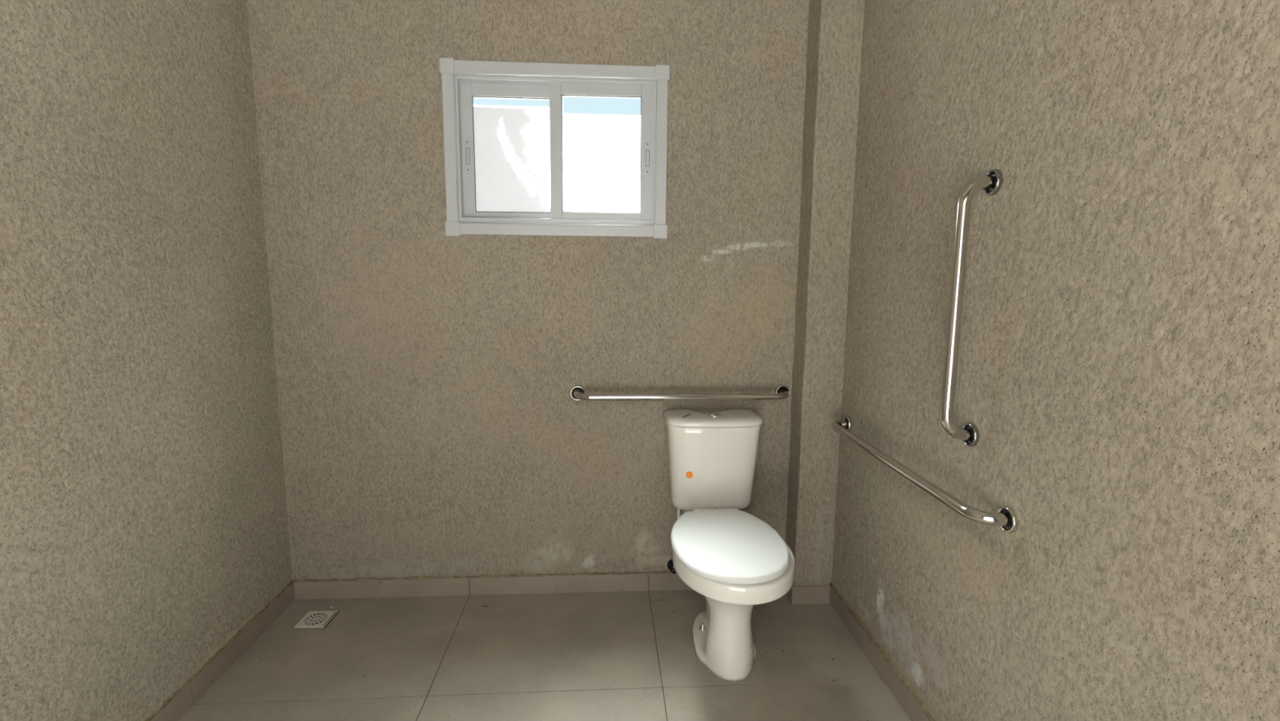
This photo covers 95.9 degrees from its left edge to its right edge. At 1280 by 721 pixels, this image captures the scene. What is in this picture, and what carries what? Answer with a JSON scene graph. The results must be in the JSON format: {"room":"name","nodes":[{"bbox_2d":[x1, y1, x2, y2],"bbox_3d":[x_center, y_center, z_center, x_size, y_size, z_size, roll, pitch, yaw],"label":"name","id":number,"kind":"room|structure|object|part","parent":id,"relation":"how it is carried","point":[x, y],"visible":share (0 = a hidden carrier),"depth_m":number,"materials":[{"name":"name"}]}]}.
{"room":"public restroom","nodes":[
{"label":"public restroom","id":0,"kind":"room"},
{"bbox_2d":[0,0,292,720],"bbox_3d":[-1.243,-0.271,0.748,0.004,2.780,2.668,0,8,-4],"label":"wall","id":1,"kind":"structure","parent":0,"point":[144,522],"depth_m":1.44,"materials":[{"name":"paint"}]},
{"bbox_2d":[144,579,295,720],"bbox_3d":[-1.251,1.055,0.930,0.013,0.082,2.608,0,8,-4],"label":"baseboard","id":2,"kind":"structure","parent":1,"relation":"attached to","point":[178,704],"depth_m":1.79,"materials":[{"name":"tile"}]},
{"bbox_2d":[247,0,808,594],"bbox_3d":[-0.295,-0.456,2.154,2.128,2.780,0.106,0,8,-4],"label":"wall","id":3,"kind":"structure","parent":0,"point":[432,424],"depth_m":2.13,"materials":[{"name":"paint"}]},
{"bbox_2d":[293,570,692,599],"bbox_3d":[-0.376,0.878,2.277,1.921,0.082,0.013,0,8,-4],"label":"baseboard","id":4,"kind":"structure","parent":3,"relation":"attached to","point":[512,584],"depth_m":2.26,"materials":[{"name":"tile"}]},
{"bbox_2d":[439,57,670,239],"bbox_3d":[-0.299,-0.752,2.104,0.800,0.602,0.114,0,8,-4],"label":"window","id":5,"kind":"structure","parent":3,"relation":"in","point":[486,195],"depth_m":2.08,"materials":[{"name":"white metal"}]},
{"bbox_3d":[-0.624,-0.741,2.093,0.021,0.124,0.004,0,8,-4],"label":"pull plate","id":6,"kind":"part","parent":5,"relation":"part of","materials":[{"name":"white metal"}]},
{"bbox_3d":[-0.467,-0.758,2.115,0.370,0.479,0.026,0,8,-4],"label":"sash","id":7,"kind":"part","parent":5,"relation":"part of","materials":[{"name":"white metal"}]},
{"bbox_3d":[-0.136,-0.754,2.102,0.378,0.477,0.026,0,8,-4],"label":"sash","id":8,"kind":"part","parent":5,"relation":"part of","materials":[{"name":"white metal"}]},
{"bbox_3d":[0.027,-0.737,2.100,0.021,0.124,0.004,0,8,-4],"label":"pull plate","id":9,"kind":"part","parent":5,"relation":"part of","materials":[{"name":"white metal"}]},
{"bbox_2d":[666,508,679,573],"bbox_3d":[0.135,0.690,2.255,0.048,0.307,0.070,0,8,-4],"label":"supply hose","id":10,"kind":"object","parent":3,"relation":"attached to","point":[670,564],"visible":0.3,"depth_m":2.26,"materials":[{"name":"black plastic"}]},
{"bbox_2d":[570,384,790,400],"bbox_3d":[0.161,0.129,2.164,0.845,0.057,0.101,0,8,-4],"label":"grab bar","id":11,"kind":"object","parent":3,"relation":"attached to","point":[575,393],"visible":1,"depth_m":2.12,"materials":[{"name":"silver metal"}]},
{"bbox_2d":[177,589,911,720],"bbox_3d":[-0.222,1.125,1.005,2.268,0.060,2.808,0,8,-4],"label":"floor","id":12,"kind":"structure","parent":0,"point":[616,655],"depth_m":1.85,"materials":[{"name":"tile"}]},
{"bbox_2d":[292,610,339,628],"bbox_3d":[-1.172,0.938,2.090,0.114,0.008,0.109,0,8,-2],"label":"floor drain","id":13,"kind":"object","parent":12,"relation":"on","point":[312,619],"visible":1,"depth_m":2.08,"materials":[{"name":"plastic"}]},
{"bbox_2d":[663,408,795,680],"bbox_3d":[0.275,0.598,1.907,0.370,0.748,0.702,0,8,-4],"label":"toilet","id":14,"kind":"object","parent":12,"relation":"on","point":[728,555],"visible":1,"depth_m":1.85,"materials":[{"name":"ceramic"}]},
{"bbox_3d":[0.268,0.388,2.147,0.344,0.324,0.169,0,8,-4],"label":"tank","id":15,"kind":"part","parent":14,"relation":"part of","materials":[{"name":"ceramic"}]},
{"bbox_3d":[0.270,0.212,2.120,0.352,0.028,0.174,0,8,-4],"label":"tank lid","id":16,"kind":"part","parent":14,"relation":"part of","materials":[{"name":"ceramic"}]},
{"bbox_3d":[0.273,0.562,1.784,0.350,0.023,0.468,0,8,-4],"label":"lid","id":17,"kind":"part","parent":14,"relation":"part of","materials":[{"name":"white plastic"}]},
{"bbox_2d":[785,0,864,593],"bbox_3d":[0.670,-0.436,2.101,0.149,2.750,0.126,0,8,-4],"label":"wall pier","id":18,"kind":"object","parent":12,"relation":"on","point":[835,27],"visible":0.96,"depth_m":2.07,"materials":[{"name":"paint"}]},
{"bbox_2d":[786,583,830,604],"bbox_3d":[0.652,0.892,2.275,0.148,0.072,0.124,0,8,-4],"label":"baseboard","id":19,"kind":"object","parent":18,"relation":"attached to","point":[797,594],"visible":0.72,"depth_m":2.21,"materials":[{"name":"tile"}]},
{"bbox_2d":[831,0,1279,720],"bbox_3d":[0.823,-0.272,0.878,0.004,2.780,2.668,0,8,-4],"label":"wall","id":20,"kind":"structure","parent":0,"point":[1118,371],"depth_m":1.07,"materials":[{"name":"paint"}]},
{"bbox_2d":[829,582,935,720],"bbox_3d":[0.812,1.063,0.998,0.013,0.082,2.484,0,8,-4],"label":"baseboard","id":21,"kind":"structure","parent":20,"relation":"attached to","point":[913,706],"depth_m":1.82,"materials":[{"name":"tile"}]},
{"bbox_2d":[831,415,1018,533],"bbox_3d":[0.735,0.285,1.655,0.084,0.061,0.886,0,8,-4],"label":"grab bar","id":22,"kind":"object","parent":20,"relation":"attached to","point":[1002,518],"visible":1,"depth_m":1.40,"materials":[{"name":"silver metal"}]},
{"bbox_2d":[940,168,1003,446],"bbox_3d":[0.755,-0.112,1.333,0.084,0.639,0.057,0,8,-4],"label":"grab bar","id":23,"kind":"object","parent":20,"relation":"attached to","point":[990,184],"visible":1,"depth_m":1.32,"materials":[{"name":"silver metal"}]},
{"label":"outside","id":24,"kind":"structure","parent":0,"visible":0},
{"bbox_3d":[-0.239,0.795,3.815,10.000,0.070,2.642,0,8,-4],"label":"ground","id":25,"kind":"structure","parent":24,"visible":0},
{"bbox_2d":[473,105,640,212],"bbox_3d":[-0.315,-0.733,5.012,9.000,2.732,0.150,0,8,-4],"label":"wall","id":26,"kind":"structure","parent":25,"relation":"on","point":[602,152],"depth_m":4.80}
]}

